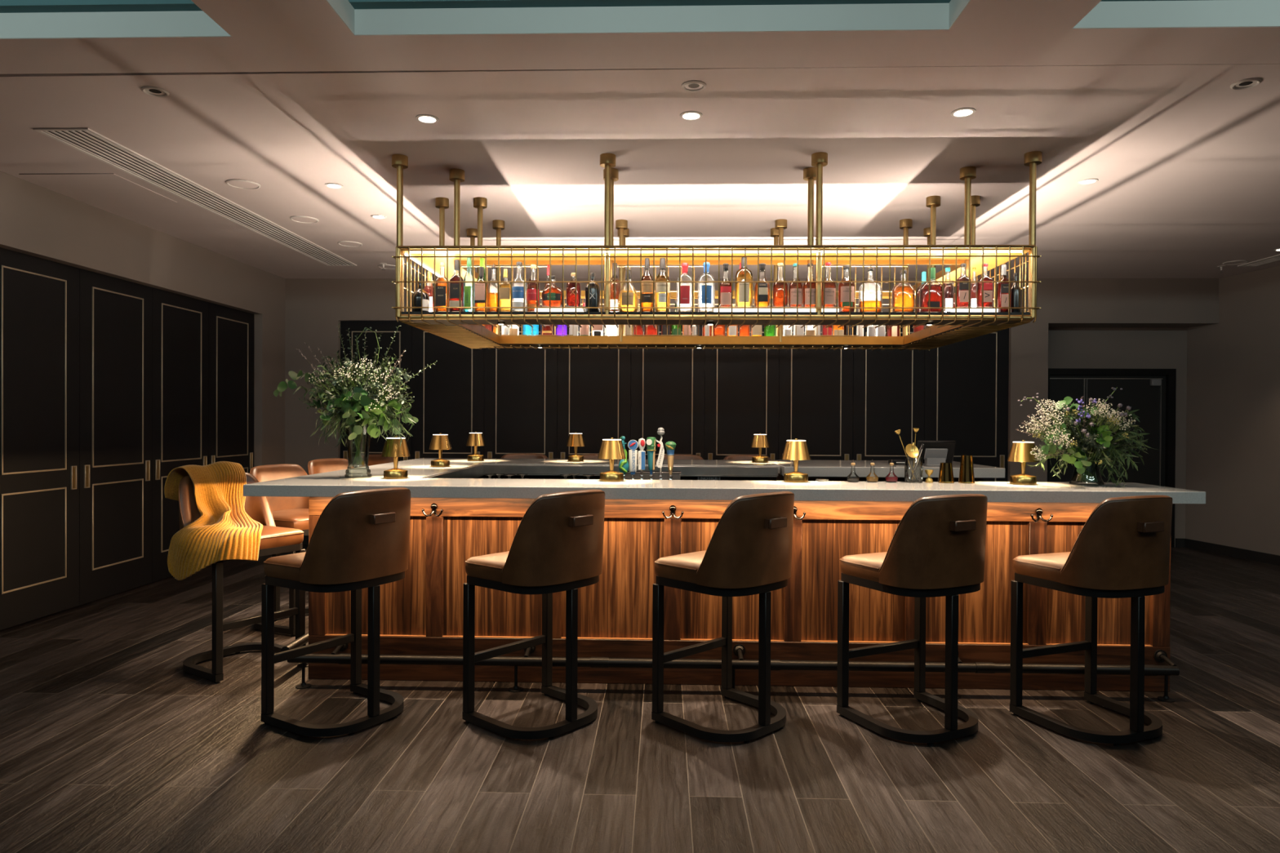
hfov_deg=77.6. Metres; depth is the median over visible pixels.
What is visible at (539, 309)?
bottle riser
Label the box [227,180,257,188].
grille
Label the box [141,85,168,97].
recessed light
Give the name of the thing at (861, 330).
bottle
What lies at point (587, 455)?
bar stool
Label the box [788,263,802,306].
bottle
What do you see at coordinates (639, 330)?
bottle
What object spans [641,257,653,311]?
bottle
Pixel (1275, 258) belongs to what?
ceiling vent
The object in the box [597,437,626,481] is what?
table lamp
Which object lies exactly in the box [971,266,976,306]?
bottle
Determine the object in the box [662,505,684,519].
coat hook
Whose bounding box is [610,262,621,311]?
bottle
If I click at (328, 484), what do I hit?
countertop
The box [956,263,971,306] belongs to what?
bottle
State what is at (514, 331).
bottle
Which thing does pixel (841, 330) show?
bottle
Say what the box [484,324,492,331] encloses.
bottle
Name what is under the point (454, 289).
bottle
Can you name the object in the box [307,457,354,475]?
bar stool
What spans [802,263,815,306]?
bottle
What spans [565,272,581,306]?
bottle
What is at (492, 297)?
bottle
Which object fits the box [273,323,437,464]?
flower bouquet
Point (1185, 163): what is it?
ceiling
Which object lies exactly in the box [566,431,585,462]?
table lamp
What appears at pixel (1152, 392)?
door
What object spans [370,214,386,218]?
recessed light
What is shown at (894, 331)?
bottle
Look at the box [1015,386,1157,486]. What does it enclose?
flower bouquet
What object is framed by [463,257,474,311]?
bottle
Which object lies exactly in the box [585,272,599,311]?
bottle
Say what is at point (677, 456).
bar stool
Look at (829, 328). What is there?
bottle
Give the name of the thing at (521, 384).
door
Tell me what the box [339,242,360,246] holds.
grille
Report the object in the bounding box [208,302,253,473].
door
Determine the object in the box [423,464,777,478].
trough
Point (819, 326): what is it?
bottle
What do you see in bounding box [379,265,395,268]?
grille
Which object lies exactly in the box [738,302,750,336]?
bottle
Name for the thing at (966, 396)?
door
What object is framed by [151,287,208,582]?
door
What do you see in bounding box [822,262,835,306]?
bottle
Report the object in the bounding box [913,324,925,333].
bottle
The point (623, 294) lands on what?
bottle
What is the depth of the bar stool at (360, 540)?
3.57 m
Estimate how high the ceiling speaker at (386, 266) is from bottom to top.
0.008 m
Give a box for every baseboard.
[302,535,1184,547]
[1184,538,1279,565]
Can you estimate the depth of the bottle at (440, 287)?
4.73 m
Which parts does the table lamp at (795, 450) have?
stem, lamp shade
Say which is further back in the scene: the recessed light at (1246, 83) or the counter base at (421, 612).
the counter base at (421, 612)
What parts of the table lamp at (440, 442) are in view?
stem, lamp shade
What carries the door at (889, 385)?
in the wall at (1104, 323)
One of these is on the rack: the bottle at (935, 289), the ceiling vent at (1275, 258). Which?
the bottle at (935, 289)
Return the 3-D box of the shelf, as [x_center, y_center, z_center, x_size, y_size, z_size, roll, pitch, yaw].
[0.447,-0.663,5.559,3.699,0.052,1.831,0,0,2]
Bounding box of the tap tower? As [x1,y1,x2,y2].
[625,471,680,479]
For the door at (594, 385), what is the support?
in the wall at (1104, 323)
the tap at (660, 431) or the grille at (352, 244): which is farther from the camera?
the grille at (352, 244)
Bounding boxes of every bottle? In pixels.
[411,280,429,311]
[423,271,433,311]
[435,262,449,311]
[448,259,463,311]
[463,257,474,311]
[465,285,472,311]
[474,266,488,311]
[476,257,487,281]
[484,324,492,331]
[488,262,497,311]
[499,268,511,311]
[502,306,508,334]
[509,324,519,334]
[511,261,526,311]
[523,324,538,334]
[526,264,539,311]
[540,324,554,334]
[541,275,564,306]
[544,264,552,288]
[555,306,567,334]
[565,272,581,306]
[568,324,578,335]
[579,302,590,335]
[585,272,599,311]
[591,324,602,335]
[604,324,618,335]
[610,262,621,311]
[617,270,638,311]
[624,311,632,335]
[633,306,643,334]
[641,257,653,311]
[644,324,658,334]
[654,257,670,311]
[661,302,671,336]
[671,300,681,336]
[676,262,692,311]
[682,303,691,336]
[692,305,696,336]
[697,262,715,311]
[697,299,701,336]
[702,310,711,336]
[712,305,725,336]
[719,263,731,306]
[726,305,737,336]
[734,257,753,306]
[737,262,746,306]
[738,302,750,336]
[751,324,762,336]
[754,262,769,306]
[764,306,776,336]
[772,262,787,306]
[782,305,792,336]
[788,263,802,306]
[793,324,804,335]
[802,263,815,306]
[804,324,814,335]
[815,324,820,335]
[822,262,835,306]
[822,324,832,335]
[831,324,844,335]
[837,264,855,311]
[844,324,851,335]
[846,459,859,482]
[856,324,863,336]
[858,264,882,311]
[866,324,875,336]
[866,459,878,482]
[875,311,885,336]
[884,459,897,482]
[886,310,899,336]
[891,269,915,311]
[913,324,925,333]
[916,271,926,311]
[919,267,944,311]
[943,266,953,311]
[948,282,955,306]
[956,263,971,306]
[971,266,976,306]
[976,263,993,306]
[996,264,1011,311]
[1010,272,1020,311]
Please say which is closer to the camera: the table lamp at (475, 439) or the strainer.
the strainer
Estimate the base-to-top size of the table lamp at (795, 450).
0.240 m
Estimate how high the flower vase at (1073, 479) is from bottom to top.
0.150 m
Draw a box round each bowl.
[894,429,900,434]
[912,427,919,432]
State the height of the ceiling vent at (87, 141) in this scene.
0.008 m
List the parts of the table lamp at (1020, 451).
stem, lamp shade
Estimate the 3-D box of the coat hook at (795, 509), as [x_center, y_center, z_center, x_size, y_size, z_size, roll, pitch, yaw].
[0.801,0.450,4.137,0.115,0.069,0.045,0,0,2]
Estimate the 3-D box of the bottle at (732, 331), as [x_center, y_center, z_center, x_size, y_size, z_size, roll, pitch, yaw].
[0.726,-0.816,6.261,0.090,0.275,0.082,0,0,2]
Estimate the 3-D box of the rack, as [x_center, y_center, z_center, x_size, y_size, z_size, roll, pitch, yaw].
[0.450,-1.103,5.556,3.788,0.978,1.891,0,0,2]
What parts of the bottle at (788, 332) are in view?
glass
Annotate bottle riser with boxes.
[534,308,582,311]
[713,308,838,311]
[951,308,998,311]
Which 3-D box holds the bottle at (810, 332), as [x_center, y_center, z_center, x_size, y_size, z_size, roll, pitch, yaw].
[1.331,-0.812,6.243,0.076,0.276,0.077,0,0,2]
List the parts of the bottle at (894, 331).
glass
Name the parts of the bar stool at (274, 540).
leg, backrest, seat frame, seat, leg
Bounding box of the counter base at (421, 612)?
[308,474,1170,692]
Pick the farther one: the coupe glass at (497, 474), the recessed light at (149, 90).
the coupe glass at (497, 474)
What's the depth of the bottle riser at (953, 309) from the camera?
4.61 m
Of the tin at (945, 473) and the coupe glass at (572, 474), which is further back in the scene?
the coupe glass at (572, 474)
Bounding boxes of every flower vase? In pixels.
[344,424,371,478]
[1068,457,1105,485]
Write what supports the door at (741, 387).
in the wall at (1104, 323)
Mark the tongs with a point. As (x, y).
(916, 461)
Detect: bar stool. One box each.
[177,472,305,684]
[249,463,309,636]
[261,487,410,737]
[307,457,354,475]
[357,453,393,467]
[462,489,604,739]
[500,453,547,458]
[582,453,623,459]
[651,491,794,743]
[655,453,703,459]
[724,454,771,460]
[836,493,987,746]
[1009,495,1172,746]
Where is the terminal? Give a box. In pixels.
[915,440,955,466]
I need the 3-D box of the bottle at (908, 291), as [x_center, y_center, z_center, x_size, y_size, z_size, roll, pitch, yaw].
[1.545,-0.790,4.672,0.133,0.253,0.075,0,0,0]
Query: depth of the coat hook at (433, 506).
4.19 m
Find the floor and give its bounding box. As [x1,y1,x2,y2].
[0,544,1279,852]
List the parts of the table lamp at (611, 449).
stem, lamp shade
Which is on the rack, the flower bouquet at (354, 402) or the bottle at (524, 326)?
the bottle at (524, 326)
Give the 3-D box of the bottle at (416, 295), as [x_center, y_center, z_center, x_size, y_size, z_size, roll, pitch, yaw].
[-1.310,-0.774,4.758,0.105,0.190,0.104,1,0,40]
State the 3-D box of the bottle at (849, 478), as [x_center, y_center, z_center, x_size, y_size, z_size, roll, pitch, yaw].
[1.183,0.245,4.423,0.069,0.127,0.068,0,0,2]
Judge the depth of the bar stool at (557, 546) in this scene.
3.53 m
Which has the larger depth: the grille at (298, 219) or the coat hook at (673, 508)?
the grille at (298, 219)
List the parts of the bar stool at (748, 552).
leg, seat, seat frame, leg, backrest, leg, pull handle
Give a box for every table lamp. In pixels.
[381,435,409,479]
[428,433,452,466]
[466,431,485,461]
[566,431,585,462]
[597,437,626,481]
[750,433,769,462]
[781,438,810,482]
[1007,440,1039,484]
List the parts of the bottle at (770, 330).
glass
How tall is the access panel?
0.004 m
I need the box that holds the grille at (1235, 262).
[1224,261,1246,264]
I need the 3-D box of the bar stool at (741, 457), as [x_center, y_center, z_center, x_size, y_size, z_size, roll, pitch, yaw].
[1.005,0.803,7.329,0.527,1.072,0.538,0,0,2]
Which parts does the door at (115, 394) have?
handle, handle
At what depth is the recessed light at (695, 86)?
3.69 m
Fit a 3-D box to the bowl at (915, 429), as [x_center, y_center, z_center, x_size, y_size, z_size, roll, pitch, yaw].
[1.527,0.020,4.406,0.033,0.024,0.033,0,0,2]
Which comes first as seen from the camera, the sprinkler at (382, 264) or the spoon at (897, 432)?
the spoon at (897, 432)
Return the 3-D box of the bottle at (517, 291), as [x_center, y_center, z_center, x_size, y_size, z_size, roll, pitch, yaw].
[-0.719,-0.827,4.740,0.085,0.303,0.087,0,0,6]
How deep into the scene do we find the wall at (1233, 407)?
8.27 m
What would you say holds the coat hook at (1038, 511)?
attached to the counter base at (421, 612)
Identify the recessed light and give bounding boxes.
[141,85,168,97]
[324,182,343,188]
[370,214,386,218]
[415,114,439,123]
[680,111,702,119]
[681,80,706,92]
[951,107,975,117]
[1077,177,1097,184]
[1230,77,1262,89]
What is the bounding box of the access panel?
[19,173,177,202]
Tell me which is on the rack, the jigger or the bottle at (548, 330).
the bottle at (548, 330)
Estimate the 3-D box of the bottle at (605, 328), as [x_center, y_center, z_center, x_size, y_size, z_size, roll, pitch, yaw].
[-0.223,-0.835,6.290,0.120,0.304,0.120,0,0,2]
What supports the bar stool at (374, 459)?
on the floor
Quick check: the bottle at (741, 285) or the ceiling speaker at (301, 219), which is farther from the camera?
the ceiling speaker at (301, 219)
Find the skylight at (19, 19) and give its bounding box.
[0,0,1279,38]
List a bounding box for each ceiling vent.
[33,128,356,266]
[1237,253,1279,266]
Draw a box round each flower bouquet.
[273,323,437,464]
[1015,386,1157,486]
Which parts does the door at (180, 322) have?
handle, handle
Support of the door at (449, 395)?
in the wall at (1104, 323)
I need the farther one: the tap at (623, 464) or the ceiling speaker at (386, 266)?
the ceiling speaker at (386, 266)
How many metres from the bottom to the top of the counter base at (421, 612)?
0.990 m
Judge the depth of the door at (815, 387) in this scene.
8.69 m
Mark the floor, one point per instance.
(108, 744)
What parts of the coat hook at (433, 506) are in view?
plate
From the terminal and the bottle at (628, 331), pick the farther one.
the bottle at (628, 331)
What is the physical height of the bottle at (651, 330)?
0.329 m
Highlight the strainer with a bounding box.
[905,442,918,457]
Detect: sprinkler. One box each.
[379,262,386,270]
[1217,265,1226,272]
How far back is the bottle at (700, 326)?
6.26 m
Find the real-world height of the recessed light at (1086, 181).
0.006 m
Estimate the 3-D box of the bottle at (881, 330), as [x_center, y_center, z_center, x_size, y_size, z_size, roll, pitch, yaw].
[1.879,-0.806,6.226,0.072,0.269,0.058,0,0,2]
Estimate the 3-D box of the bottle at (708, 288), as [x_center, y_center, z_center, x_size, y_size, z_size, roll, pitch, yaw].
[0.392,-0.819,4.707,0.102,0.298,0.083,0,0,3]
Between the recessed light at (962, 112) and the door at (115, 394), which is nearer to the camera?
the recessed light at (962, 112)
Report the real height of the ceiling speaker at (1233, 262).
0.008 m
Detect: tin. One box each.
[937,462,954,483]
[958,455,974,483]
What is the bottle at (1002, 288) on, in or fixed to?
on the rack
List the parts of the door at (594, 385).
handle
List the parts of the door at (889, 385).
handle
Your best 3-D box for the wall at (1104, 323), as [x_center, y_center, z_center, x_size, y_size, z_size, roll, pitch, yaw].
[1.194,-0.140,8.963,10.750,2.940,0.609,0,0,2]
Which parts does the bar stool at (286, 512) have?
leg, backrest, seat, leg, seat frame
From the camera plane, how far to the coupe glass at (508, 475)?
4.76 m
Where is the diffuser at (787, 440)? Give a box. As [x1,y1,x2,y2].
[786,440,805,441]
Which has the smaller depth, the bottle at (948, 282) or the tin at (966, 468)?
the tin at (966, 468)
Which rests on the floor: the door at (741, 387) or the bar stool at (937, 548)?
the bar stool at (937, 548)
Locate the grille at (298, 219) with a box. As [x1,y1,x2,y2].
[292,217,316,222]
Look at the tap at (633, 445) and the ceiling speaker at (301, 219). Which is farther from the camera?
the ceiling speaker at (301, 219)
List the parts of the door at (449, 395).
handle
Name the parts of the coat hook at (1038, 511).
plate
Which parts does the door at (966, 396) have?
handle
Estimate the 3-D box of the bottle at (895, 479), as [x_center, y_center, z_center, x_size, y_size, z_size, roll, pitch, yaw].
[1.400,0.246,4.430,0.069,0.127,0.068,0,0,2]
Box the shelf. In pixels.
[397,311,1030,347]
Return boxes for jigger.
[924,469,933,483]
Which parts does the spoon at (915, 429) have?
twisted handle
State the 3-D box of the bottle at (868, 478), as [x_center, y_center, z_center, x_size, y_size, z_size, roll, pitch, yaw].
[1.292,0.245,4.427,0.069,0.127,0.068,0,0,2]
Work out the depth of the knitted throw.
4.33 m
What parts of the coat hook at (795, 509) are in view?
plate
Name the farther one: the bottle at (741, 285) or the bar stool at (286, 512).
the bar stool at (286, 512)
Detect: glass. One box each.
[493,473,504,478]
[503,474,515,477]
[516,473,528,476]
[560,474,570,479]
[568,473,579,479]
[582,474,593,479]
[904,457,923,483]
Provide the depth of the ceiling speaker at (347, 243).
7.03 m
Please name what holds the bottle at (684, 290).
on the rack
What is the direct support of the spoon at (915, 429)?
in the glass at (921, 467)
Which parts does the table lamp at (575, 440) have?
stem, lamp shade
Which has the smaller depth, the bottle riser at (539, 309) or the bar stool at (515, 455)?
the bottle riser at (539, 309)
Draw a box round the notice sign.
[697,475,719,479]
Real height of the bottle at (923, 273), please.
0.275 m
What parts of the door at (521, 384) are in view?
handle, handle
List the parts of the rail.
post, wall arm, post, wall arm, post, wall arm, post, wall arm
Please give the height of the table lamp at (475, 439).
0.240 m
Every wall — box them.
[0,170,285,466]
[284,278,1218,546]
[1185,265,1279,555]
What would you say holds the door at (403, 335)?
in the wall at (1104, 323)
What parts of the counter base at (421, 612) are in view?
panel, panel, panel, rail, panel, rail, panel, panel, panel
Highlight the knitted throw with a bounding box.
[164,461,262,580]
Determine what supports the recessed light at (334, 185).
in the ceiling
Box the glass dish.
[815,478,828,481]
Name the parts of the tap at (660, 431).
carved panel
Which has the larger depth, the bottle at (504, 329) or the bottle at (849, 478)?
the bottle at (504, 329)
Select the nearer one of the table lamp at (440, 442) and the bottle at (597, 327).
the table lamp at (440, 442)
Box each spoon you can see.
[894,429,915,479]
[911,427,919,479]
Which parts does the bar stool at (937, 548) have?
leg, seat, seat frame, leg, backrest, leg, pull handle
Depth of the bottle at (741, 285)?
4.69 m
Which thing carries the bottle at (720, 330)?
on the rack
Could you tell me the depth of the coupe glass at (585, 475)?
4.79 m
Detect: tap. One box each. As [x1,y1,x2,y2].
[618,435,628,479]
[627,440,638,479]
[638,438,645,479]
[646,436,656,479]
[656,427,664,479]
[665,441,675,479]
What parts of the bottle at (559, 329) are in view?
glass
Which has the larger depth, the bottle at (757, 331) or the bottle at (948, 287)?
the bottle at (757, 331)
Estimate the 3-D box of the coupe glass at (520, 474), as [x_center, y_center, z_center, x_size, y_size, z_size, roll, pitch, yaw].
[-0.713,0.366,4.826,0.080,0.160,0.080,0,0,2]
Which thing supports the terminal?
on the countertop at (832, 470)
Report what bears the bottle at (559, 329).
on the rack
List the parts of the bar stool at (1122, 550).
leg, seat, seat frame, leg, backrest, leg, pull handle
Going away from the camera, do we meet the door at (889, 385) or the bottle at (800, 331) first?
the bottle at (800, 331)
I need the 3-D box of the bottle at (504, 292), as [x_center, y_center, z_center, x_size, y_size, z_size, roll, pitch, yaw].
[-0.801,-0.806,4.743,0.072,0.261,0.058,0,0,2]
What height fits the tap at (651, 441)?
0.295 m
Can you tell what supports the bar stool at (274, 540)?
on the floor
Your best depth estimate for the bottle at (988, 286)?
4.63 m
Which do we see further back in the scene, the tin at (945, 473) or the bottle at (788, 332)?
the bottle at (788, 332)
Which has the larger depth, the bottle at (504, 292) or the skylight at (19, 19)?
the bottle at (504, 292)
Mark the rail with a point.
(739, 650)
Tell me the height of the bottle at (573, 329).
0.262 m
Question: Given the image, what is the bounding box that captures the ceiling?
[0,0,1279,278]
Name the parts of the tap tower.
cap plate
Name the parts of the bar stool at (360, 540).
leg, seat, seat frame, backrest, leg, leg, pull handle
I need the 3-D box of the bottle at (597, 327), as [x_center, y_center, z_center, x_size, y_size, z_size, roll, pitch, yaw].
[-0.333,-0.844,6.292,0.090,0.320,0.074,0,0,2]
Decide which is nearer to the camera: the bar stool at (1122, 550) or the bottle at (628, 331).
the bar stool at (1122, 550)
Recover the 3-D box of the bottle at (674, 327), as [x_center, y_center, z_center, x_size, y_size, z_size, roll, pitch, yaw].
[0.288,-0.836,6.274,0.077,0.312,0.078,0,0,2]
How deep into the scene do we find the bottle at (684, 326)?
6.24 m
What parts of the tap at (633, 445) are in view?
post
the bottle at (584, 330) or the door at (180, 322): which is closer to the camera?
the bottle at (584, 330)
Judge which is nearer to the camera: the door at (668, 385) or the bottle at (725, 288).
the bottle at (725, 288)
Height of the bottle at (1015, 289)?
0.237 m
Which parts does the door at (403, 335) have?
handle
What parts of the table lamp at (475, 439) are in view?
stem, lamp shade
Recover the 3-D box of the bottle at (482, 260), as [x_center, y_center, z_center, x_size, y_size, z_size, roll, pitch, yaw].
[-0.971,-0.858,4.898,0.067,0.360,0.067,0,0,1]
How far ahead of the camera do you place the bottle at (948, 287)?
4.79 m
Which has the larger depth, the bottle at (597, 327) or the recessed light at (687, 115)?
the bottle at (597, 327)
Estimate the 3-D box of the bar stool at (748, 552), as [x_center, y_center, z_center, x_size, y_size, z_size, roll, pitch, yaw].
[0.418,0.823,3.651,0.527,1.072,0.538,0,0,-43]
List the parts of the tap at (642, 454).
post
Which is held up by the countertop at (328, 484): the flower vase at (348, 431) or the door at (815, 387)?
the flower vase at (348, 431)
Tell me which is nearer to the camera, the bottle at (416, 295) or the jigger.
the jigger
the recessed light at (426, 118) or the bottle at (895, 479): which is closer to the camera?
the recessed light at (426, 118)
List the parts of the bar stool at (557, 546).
leg, seat, seat frame, leg, backrest, leg, pull handle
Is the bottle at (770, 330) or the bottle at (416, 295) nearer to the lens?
the bottle at (416, 295)
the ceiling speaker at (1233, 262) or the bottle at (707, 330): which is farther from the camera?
the ceiling speaker at (1233, 262)
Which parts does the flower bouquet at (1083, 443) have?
violet flower, violet flower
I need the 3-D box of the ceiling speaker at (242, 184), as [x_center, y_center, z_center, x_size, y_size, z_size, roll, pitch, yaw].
[-2.625,-1.602,5.271,0.208,0.008,0.208,0,0,2]
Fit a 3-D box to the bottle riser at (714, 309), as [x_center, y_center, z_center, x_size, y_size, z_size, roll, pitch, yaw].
[0.798,-0.682,4.696,0.722,0.030,0.096,0,0,2]
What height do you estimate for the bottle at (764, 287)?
0.261 m
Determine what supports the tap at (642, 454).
attached to the tap tower
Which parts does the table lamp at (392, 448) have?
stem, lamp shade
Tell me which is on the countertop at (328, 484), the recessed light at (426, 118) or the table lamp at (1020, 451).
the table lamp at (1020, 451)
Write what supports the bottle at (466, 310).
on the rack
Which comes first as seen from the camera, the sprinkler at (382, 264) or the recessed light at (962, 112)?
the recessed light at (962, 112)
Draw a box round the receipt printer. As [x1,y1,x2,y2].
[888,459,905,464]
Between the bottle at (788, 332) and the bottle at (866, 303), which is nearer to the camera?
the bottle at (866, 303)
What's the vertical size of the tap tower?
0.172 m
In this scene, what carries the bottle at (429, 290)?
on the rack
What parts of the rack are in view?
hanging rod, hanging rod, hanging rod, hanging rod, hanging rod, hanging rod, hanging rod, hanging rod, hanging rod, hanging rod, frame, hanging rod, hanging rod, hanging rod, hanging rod, hanging rod, hanging rod, hanging rod, hanging rod, hanging rod, hanging rod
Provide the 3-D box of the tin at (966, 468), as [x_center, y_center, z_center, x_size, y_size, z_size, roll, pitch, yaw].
[1.803,0.236,4.396,0.086,0.152,0.086,0,0,2]
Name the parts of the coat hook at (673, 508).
plate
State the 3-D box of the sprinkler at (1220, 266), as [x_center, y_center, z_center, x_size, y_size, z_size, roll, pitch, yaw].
[5.725,-1.550,7.843,0.070,0.060,0.070,0,0,2]
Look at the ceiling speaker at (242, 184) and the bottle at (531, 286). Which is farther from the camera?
the ceiling speaker at (242, 184)
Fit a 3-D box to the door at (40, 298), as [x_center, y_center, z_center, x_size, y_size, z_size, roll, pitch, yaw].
[-4.124,0.080,5.424,0.052,2.466,0.801,0,0,2]
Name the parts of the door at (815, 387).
handle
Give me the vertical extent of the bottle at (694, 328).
0.272 m
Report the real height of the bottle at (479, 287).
0.277 m
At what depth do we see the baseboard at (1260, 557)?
8.29 m
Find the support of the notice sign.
attached to the trough
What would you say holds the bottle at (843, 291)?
on the rack
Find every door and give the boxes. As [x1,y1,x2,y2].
[0,247,79,630]
[79,268,151,605]
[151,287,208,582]
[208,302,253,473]
[340,320,412,467]
[412,326,484,459]
[484,324,557,458]
[556,324,631,459]
[631,324,704,459]
[704,324,778,459]
[778,324,853,460]
[852,324,924,460]
[924,328,1008,481]
[1047,368,1176,547]
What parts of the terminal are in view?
foot plate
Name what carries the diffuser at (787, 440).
attached to the table lamp at (795, 450)
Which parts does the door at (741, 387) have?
handle, handle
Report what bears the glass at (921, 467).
on the countertop at (328, 484)
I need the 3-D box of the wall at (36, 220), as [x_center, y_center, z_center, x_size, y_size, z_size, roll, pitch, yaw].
[-4.237,-0.129,2.827,0.260,2.940,13.400,0,0,2]
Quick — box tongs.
[910,444,924,479]
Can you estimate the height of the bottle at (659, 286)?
0.324 m
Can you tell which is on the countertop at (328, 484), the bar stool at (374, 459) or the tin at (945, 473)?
the tin at (945, 473)
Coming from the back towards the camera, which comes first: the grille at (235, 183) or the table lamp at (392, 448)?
the grille at (235, 183)
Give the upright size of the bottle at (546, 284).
0.316 m
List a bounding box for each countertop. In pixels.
[243,457,1205,504]
[768,459,1004,482]
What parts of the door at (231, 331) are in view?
handle, handle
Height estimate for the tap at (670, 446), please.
0.269 m
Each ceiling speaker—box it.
[225,178,260,189]
[289,215,319,222]
[337,240,362,246]
[377,264,395,269]
[1222,260,1248,264]
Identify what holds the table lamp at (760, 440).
on the countertop at (328, 484)
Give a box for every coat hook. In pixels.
[422,503,443,516]
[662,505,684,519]
[793,506,805,519]
[1030,508,1053,522]
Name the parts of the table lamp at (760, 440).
stem, lamp shade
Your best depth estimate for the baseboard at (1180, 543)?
8.92 m
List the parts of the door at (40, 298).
handle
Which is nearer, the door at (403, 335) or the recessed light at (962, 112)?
the recessed light at (962, 112)
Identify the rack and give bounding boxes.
[391,151,1042,351]
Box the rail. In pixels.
[280,632,1179,702]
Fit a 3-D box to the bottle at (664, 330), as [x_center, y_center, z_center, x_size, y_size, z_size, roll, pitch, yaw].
[0.206,-0.830,6.276,0.077,0.299,0.063,0,0,2]
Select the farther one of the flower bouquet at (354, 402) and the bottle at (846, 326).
the bottle at (846, 326)
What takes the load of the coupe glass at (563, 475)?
on the station
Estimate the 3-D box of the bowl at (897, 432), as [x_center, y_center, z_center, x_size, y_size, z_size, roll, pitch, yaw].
[1.426,0.030,4.410,0.032,0.028,0.033,0,0,2]
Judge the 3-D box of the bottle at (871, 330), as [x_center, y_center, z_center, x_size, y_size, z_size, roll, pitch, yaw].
[1.807,-0.804,6.228,0.063,0.264,0.064,0,0,2]
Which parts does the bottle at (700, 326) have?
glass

